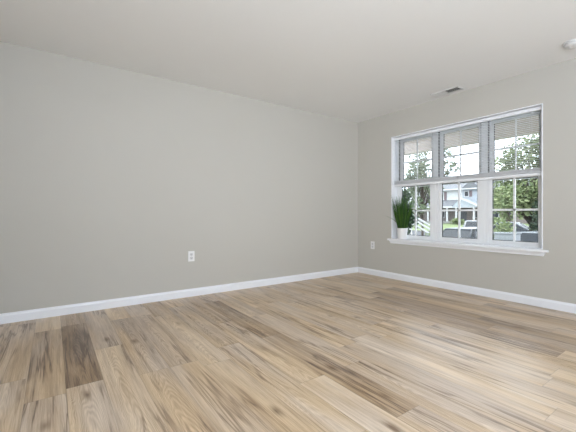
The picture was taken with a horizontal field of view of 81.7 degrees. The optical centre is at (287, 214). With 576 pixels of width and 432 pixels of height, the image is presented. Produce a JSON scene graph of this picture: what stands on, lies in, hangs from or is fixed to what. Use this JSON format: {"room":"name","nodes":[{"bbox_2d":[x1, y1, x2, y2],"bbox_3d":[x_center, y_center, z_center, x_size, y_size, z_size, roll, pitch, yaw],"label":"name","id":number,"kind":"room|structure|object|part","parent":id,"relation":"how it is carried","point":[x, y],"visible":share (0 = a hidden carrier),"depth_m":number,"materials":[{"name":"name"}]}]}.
{"room":"empty living room","nodes":[
{"label":"empty living room","id":0,"kind":"room"},
{"bbox_2d":[0,41,357,313],"bbox_3d":[-1.639,-0.211,3.595,7.081,2.560,0.200,0,0,-35],"label":"wall","id":1,"kind":"structure","parent":0,"point":[110,176],"depth_m":3.58,"materials":[{"name":"beige paint"}]},
{"bbox_2d":[0,267,357,323],"bbox_3d":[-1.577,0.904,3.508,6.681,0.088,0.014,0,0,-35],"label":"baseboard","id":2,"kind":"structure","parent":1,"relation":"attached to","point":[18,316],"depth_m":3.58,"materials":[{"name":"white paint"}]},
{"bbox_2d":[188,251,194,261],"bbox_3d":[-1.114,0.487,3.840,0.074,0.118,0.008,0,0,-35],"label":"wall outlet","id":3,"kind":"object","parent":1,"relation":"attached to","point":[191,254],"visible":1,"depth_m":3.84,"materials":[{"name":"white plastic"}]},
{"bbox_2d":[0,272,575,431],"bbox_3d":[0.263,1.009,0.910,6.681,0.120,6.381,0,0,-35],"label":"floor","id":4,"kind":"structure","parent":0,"point":[352,352],"depth_m":2.13,"materials":[{"name":"brown wood"}]},
{"bbox_2d":[0,0,575,122],"bbox_3d":[0.263,-1.791,0.910,7.081,0.600,6.781,0,0,-35],"label":"ceiling","id":5,"kind":"structure","parent":0,"point":[357,61],"depth_m":2.86,"materials":[{"name":"white paint"}]},
{"bbox_2d":[430,86,463,96],"bbox_3d":[1.926,-1.485,4.054,0.140,0.011,0.350,0,0,-35],"label":"ceiling vent","id":6,"kind":"object","parent":5,"relation":"in","point":[456,88],"visible":1,"depth_m":4.04,"materials":[{"name":"white metal"}]},
{"bbox_2d":[562,38,575,49],"bbox_3d":[2.484,-1.470,2.894,0.156,0.044,0.156,0,0,-35],"label":"smoke detector","id":7,"kind":"object","parent":5,"relation":"attached to","point":[571,44],"visible":1,"depth_m":2.88,"materials":[{"name":"white plastic"}]},
{"bbox_2d":[358,58,575,303],"bbox_3d":[3.070,-0.211,2.899,0.200,2.560,6.381,0,0,-35],"label":"wall","id":8,"kind":"structure","parent":0,"point":[551,276],"depth_m":3.77,"materials":[{"name":"beige paint"}]},
{"bbox_2d":[371,241,374,248],"bbox_3d":[1.319,0.486,5.191,0.008,0.118,0.074,0,0,-35],"label":"wall outlet","id":9,"kind":"object","parent":8,"relation":"attached to","point":[372,242],"visible":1,"depth_m":5.19,"materials":[{"name":"white plastic"}]},
{"bbox_2d":[397,133,435,240],"bbox_3d":[1.834,-0.386,4.753,0.080,1.494,0.620,0,0,-35],"label":"window","id":10,"kind":"structure","parent":8,"relation":"in","point":[432,237],"depth_m":4.65,"materials":[{"name":"white plastic"}]},
{"bbox_3d":[1.821,-0.060,4.744,0.032,0.798,0.539,0,0,-35],"label":"sash","id":11,"kind":"part","parent":10,"relation":"part of","materials":[{"name":"white plastic"}]},
{"bbox_3d":[1.850,-0.746,4.764,0.032,0.714,0.539,0,0,-35],"label":"sash","id":12,"kind":"part","parent":10,"relation":"part of","materials":[{"name":"white plastic"}]},
{"bbox_2d":[436,123,483,243],"bbox_3d":[2.192,-0.386,4.247,0.080,1.494,0.620,0,0,-35],"label":"window","id":13,"kind":"structure","parent":8,"relation":"in","point":[480,183],"depth_m":4.24,"materials":[{"name":"white plastic"}]},
{"bbox_3d":[2.179,-0.060,4.238,0.032,0.798,0.539,0,0,-35],"label":"sash","id":14,"kind":"part","parent":13,"relation":"part of","materials":[{"name":"white plastic"}]},
{"bbox_3d":[2.209,-0.746,4.258,0.032,0.714,0.539,0,0,-35],"label":"sash","id":15,"kind":"part","parent":13,"relation":"part of","materials":[{"name":"white plastic"}]},
{"bbox_2d":[358,267,575,313],"bbox_3d":[2.983,0.904,2.837,0.014,0.088,6.381,0,0,-35],"label":"baseboard","id":16,"kind":"structure","parent":8,"relation":"attached to","point":[534,301],"depth_m":3.87,"materials":[{"name":"white paint"}]},
{"bbox_2d":[391,103,542,248],"bbox_3d":[2.110,-0.385,4.189,0.126,1.497,1.860,0,0,-35],"label":"trim","id":17,"kind":"structure","parent":8,"relation":"attached to","point":[393,144],"depth_m":4.91,"materials":[{"name":"white paint"}]},
{"bbox_2d":[389,240,544,255],"bbox_3d":[2.049,0.408,4.138,0.034,0.042,1.904,0,0,-35],"label":"trim","id":18,"kind":"structure","parent":8,"relation":"attached to","point":[394,242],"depth_m":3.92,"materials":[{"name":"white paint"}]},
{"bbox_2d":[387,238,548,252],"bbox_3d":[2.094,0.374,4.170,0.173,0.026,1.948,0,0,-35],"label":"windowsill","id":19,"kind":"structure","parent":8,"relation":"attached to","point":[393,239],"depth_m":3.94,"materials":[{"name":"white paint"}]},
{"bbox_2d":[387,194,415,238],"bbox_3d":[1.624,0.036,4.778,0.540,0.649,0.302,0,0,35],"label":"grass plant","id":20,"kind":"object","parent":19,"relation":"on","point":[402,215],"visible":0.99,"depth_m":4.75,"materials":[{"name":"green plant"}]},
{"bbox_3d":[1.647,0.281,4.804,0.147,0.160,0.147,0,0,-35],"label":"pot","id":21,"kind":"part","parent":20,"relation":"part of","materials":[{"name":"white ceramic"}]},
{"bbox_2d":[404,115,538,143],"bbox_3d":[2.773,-1.471,5.151,1.919,0.120,7.600,0,0,-35],"label":"ceiling","id":22,"kind":"structure","parent":8,"relation":"attached to","point":[537,115],"depth_m":5.56,"materials":[{"name":"white"}]},
{"bbox_2d":[484,110,541,247],"bbox_3d":[2.551,-0.386,3.741,0.080,1.494,0.620,0,0,-35],"label":"window","id":23,"kind":"structure","parent":8,"relation":"in","point":[489,209],"depth_m":3.83,"materials":[{"name":"white plastic"}]},
{"bbox_2d":[394,106,541,186],"bbox_3d":[2.107,-0.743,4.186,0.053,0.759,1.832,0,0,-35],"label":"window blind","id":24,"kind":"object","parent":23,"relation":"attached to","point":[532,171],"visible":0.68,"depth_m":3.99,"materials":[{"name":"white metal"}]},
{"bbox_3d":[2.110,-0.416,4.189,0.026,0.030,1.822,0,0,-35],"label":"rail","id":25,"kind":"part","parent":24,"relation":"part of","materials":[{"name":"white metal"}]},
{"bbox_3d":[2.538,-0.060,3.732,0.032,0.798,0.539,0,0,-35],"label":"sash","id":26,"kind":"part","parent":23,"relation":"part of","materials":[{"name":"white plastic"}]},
{"bbox_3d":[2.567,-0.746,3.752,0.032,0.714,0.539,0,0,-35],"label":"sash","id":27,"kind":"part","parent":23,"relation":"part of","materials":[{"name":"white plastic"}]},
{"label":"outside","id":28,"kind":"structure","parent":0,"visible":0},
{"bbox_3d":[1.814,2.149,11.089,7.219,0.300,44.000,0,0,-35],"label":"ground","id":29,"kind":"structure","parent":28,"visible":0},
{"bbox_2d":[403,188,419,239],"bbox_3d":[3.349,0.731,9.452,0.828,2.948,0.852,0,0,-35],"label":"evergreen shrub","id":30,"kind":"object","parent":29,"relation":"on","point":[410,224],"visible":0.05,"depth_m":9.39,"materials":[{"name":"green plant"}]},
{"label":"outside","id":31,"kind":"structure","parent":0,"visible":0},
{"bbox_3d":[57.287,1.324,83.476,90.000,0.150,150.000,0,0,-35],"label":"ground","id":32,"kind":"structure","parent":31,"visible":0},
{"bbox_2d":[404,181,495,223],"bbox_3d":[26.691,-1.851,54.571,12.350,6.400,14.400,0,0,-35],"label":"townhouse","id":33,"kind":"structure","parent":32,"relation":"on","point":[468,191],"depth_m":49.55,"materials":[{"name":"white"}]},
{"bbox_3d":[26.092,0.149,49.612,0.060,1.800,1.000,0,0,-35],"label":"door","id":34,"kind":"part","parent":33,"relation":"part of","materials":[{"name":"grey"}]},
{"bbox_2d":[494,179,529,223],"bbox_3d":[34.980,-1.851,45.767,9.000,6.200,10.850,0,0,-35],"label":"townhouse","id":35,"kind":"structure","parent":32,"relation":"on","point":[496,214],"depth_m":45.32,"materials":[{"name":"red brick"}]},
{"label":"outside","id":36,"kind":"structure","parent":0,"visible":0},
{"bbox_2d":[412,223,528,230],"bbox_3d":[23.730,1.689,41.321,13.500,0.920,80.000,0,0,-35],"label":"lawn","id":37,"kind":"structure","parent":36,"point":[445,225],"depth_m":44.33,"materials":[{"name":"green plant"}]},
{"bbox_2d":[449,218,463,223],"bbox_3d":[23.690,0.991,46.512,1.378,1.116,2.157,0,0,-35],"label":"bush","id":38,"kind":"object","parent":37,"relation":"on","point":[454,220],"visible":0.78,"depth_m":46.48,"materials":[{"name":"green plant"}]},
{"bbox_2d":[494,217,503,222],"bbox_3d":[25.935,0.794,42.155,2.274,1.536,3.136,0,0,-35],"label":"bush","id":39,"kind":"object","parent":37,"relation":"on","point":[497,219],"visible":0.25,"depth_m":41.25,"materials":[{"name":"green plant"}]},
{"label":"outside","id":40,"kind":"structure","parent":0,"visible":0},
{"bbox_2d":[407,231,428,235],"bbox_3d":[8.022,2.224,30.193,25.000,0.150,80.000,0,0,-35],"label":"parking lot","id":41,"kind":"structure","parent":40,"point":[413,232],"depth_m":36.82,"materials":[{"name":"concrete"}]},
{"bbox_2d":[404,149,459,234],"bbox_3d":[6.246,-0.439,15.159,2.019,5.377,3.216,0,0,-7],"label":"leafy tree","id":42,"kind":"object","parent":41,"relation":"on","point":[422,204],"visible":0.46,"depth_m":15.15,"materials":[{"name":"green plant"}]},
{"bbox_2d":[443,227,476,243],"bbox_3d":[8.928,1.439,17.330,4.505,1.420,1.960,0,0,-39],"label":"car","id":43,"kind":"object","parent":41,"relation":"on","point":[447,232],"visible":0.09,"depth_m":16.96,"materials":[{"name":"grey metal"}]},
{"bbox_2d":[463,220,476,227],"bbox_3d":[18.088,1.399,32.423,1.960,1.500,4.505,0,0,26],"label":"car","id":44,"kind":"object","parent":41,"relation":"on","point":[469,223],"visible":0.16,"depth_m":32.13,"materials":[{"name":"grey paint"}]},
{"bbox_2d":[494,186,509,221],"bbox_3d":[20.722,-0.463,31.460,4.954,5.228,4.100,0,0,-35],"label":"leafy tree","id":45,"kind":"object","parent":41,"relation":"on","point":[507,220],"visible":0.03,"depth_m":31.21,"materials":[{"name":"green plant"}]},
{"bbox_2d":[494,219,516,231],"bbox_3d":[10.453,1.251,16.154,1.353,2.030,1.865,0,0,-35],"label":"bush","id":46,"kind":"object","parent":41,"relation":"on","point":[503,224],"visible":0.13,"depth_m":16.06,"materials":[{"name":"green plant"}]},
{"bbox_2d":[494,232,521,246],"bbox_3d":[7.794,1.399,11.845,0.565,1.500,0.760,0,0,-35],"label":"car","id":47,"kind":"object","parent":41,"relation":"on","point":[497,235],"visible":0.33,"depth_m":11.71,"materials":[{"name":"grey paint"}]},
{"bbox_3d":[7.508,1.379,11.838,0.025,1.260,0.300,0,0,-35],"label":"door","id":48,"kind":"part","parent":47,"relation":"part of","materials":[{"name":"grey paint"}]},
{"bbox_3d":[7.801,0.679,11.850,0.550,0.060,0.720,0,0,-35],"label":"lid","id":49,"kind":"part","parent":47,"relation":"part of","materials":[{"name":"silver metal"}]},
{"bbox_3d":[7.693,1.379,11.577,0.025,1.260,0.300,0,0,-35],"label":"door","id":50,"kind":"part","parent":47,"relation":"part of","materials":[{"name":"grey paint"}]},
{"bbox_2d":[494,222,528,231],"bbox_3d":[15.838,1.369,24.698,1.940,1.560,4.405,0,0,-44],"label":"car","id":51,"kind":"object","parent":41,"relation":"on","point":[521,227],"visible":0.02,"depth_m":23.39,"materials":[{"name":"silver metal"}]},
{"bbox_2d":[486,231,537,247],"bbox_3d":[9.883,1.419,13.555,1.980,1.460,4.605,0,0,-35],"label":"car","id":52,"kind":"object","parent":41,"relation":"on","point":[531,236],"visible":0.02,"depth_m":12.99,"materials":[{"name":"silver metal"}]},
{"bbox_2d":[494,134,538,230],"bbox_3d":[13.075,-1.183,17.586,4.641,6.867,4.503,0,0,23],"label":"leafy tree","id":53,"kind":"object","parent":41,"relation":"on","point":[526,194],"visible":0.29,"depth_m":17.58,"materials":[{"name":"green plant"}]},
{"bbox_2d":[527,198,537,230],"bbox_3d":[11.117,0.780,14.784,1.082,3.079,1.115,0,0,25],"label":"conifer","id":54,"kind":"object","parent":41,"relation":"on","point":[534,224],"visible":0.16,"depth_m":14.78,"materials":[{"name":"green plant"}]},
{"bbox_3d":[5.431,1.734,13.958,1.200,0.870,1.300,0,0,-35],"label":"stone steps","id":55,"kind":"structure","parent":41,"relation":"on","visible":0},
{"bbox_2d":[409,214,429,234],"bbox_3d":[5.548,0.989,13.575,1.496,2.320,0.177,0,0,-17],"label":"stair railing","id":56,"kind":"object","parent":55,"relation":"attached to","point":[421,220],"visible":0.12,"depth_m":13.52,"materials":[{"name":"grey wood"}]},
{"bbox_3d":[5.548,0.326,13.575,1.319,0.745,0.060,0,0,-17],"label":"rail","id":57,"kind":"part","parent":56,"relation":"part of","materials":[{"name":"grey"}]},
{"bbox_3d":[2.732,1.149,5.122,1.819,0.200,7.600,0,0,-35],"label":"floor","id":58,"kind":"structure","parent":0,"visible":0},
{"bbox_3d":[1.292,-0.084,8.391,0.210,2.265,0.200,0,0,-35],"label":"porch column","id":59,"kind":"structure","parent":58,"relation":"on","visible":0},
{"bbox_2d":[404,119,538,154],"bbox_3d":[3.315,-1.314,5.535,0.150,0.195,7.600,0,0,-35],"label":"beam","id":60,"kind":"structure","parent":59,"relation":"on","point":[405,146],"depth_m":5.63,"materials":[{"name":"white"}]}
]}

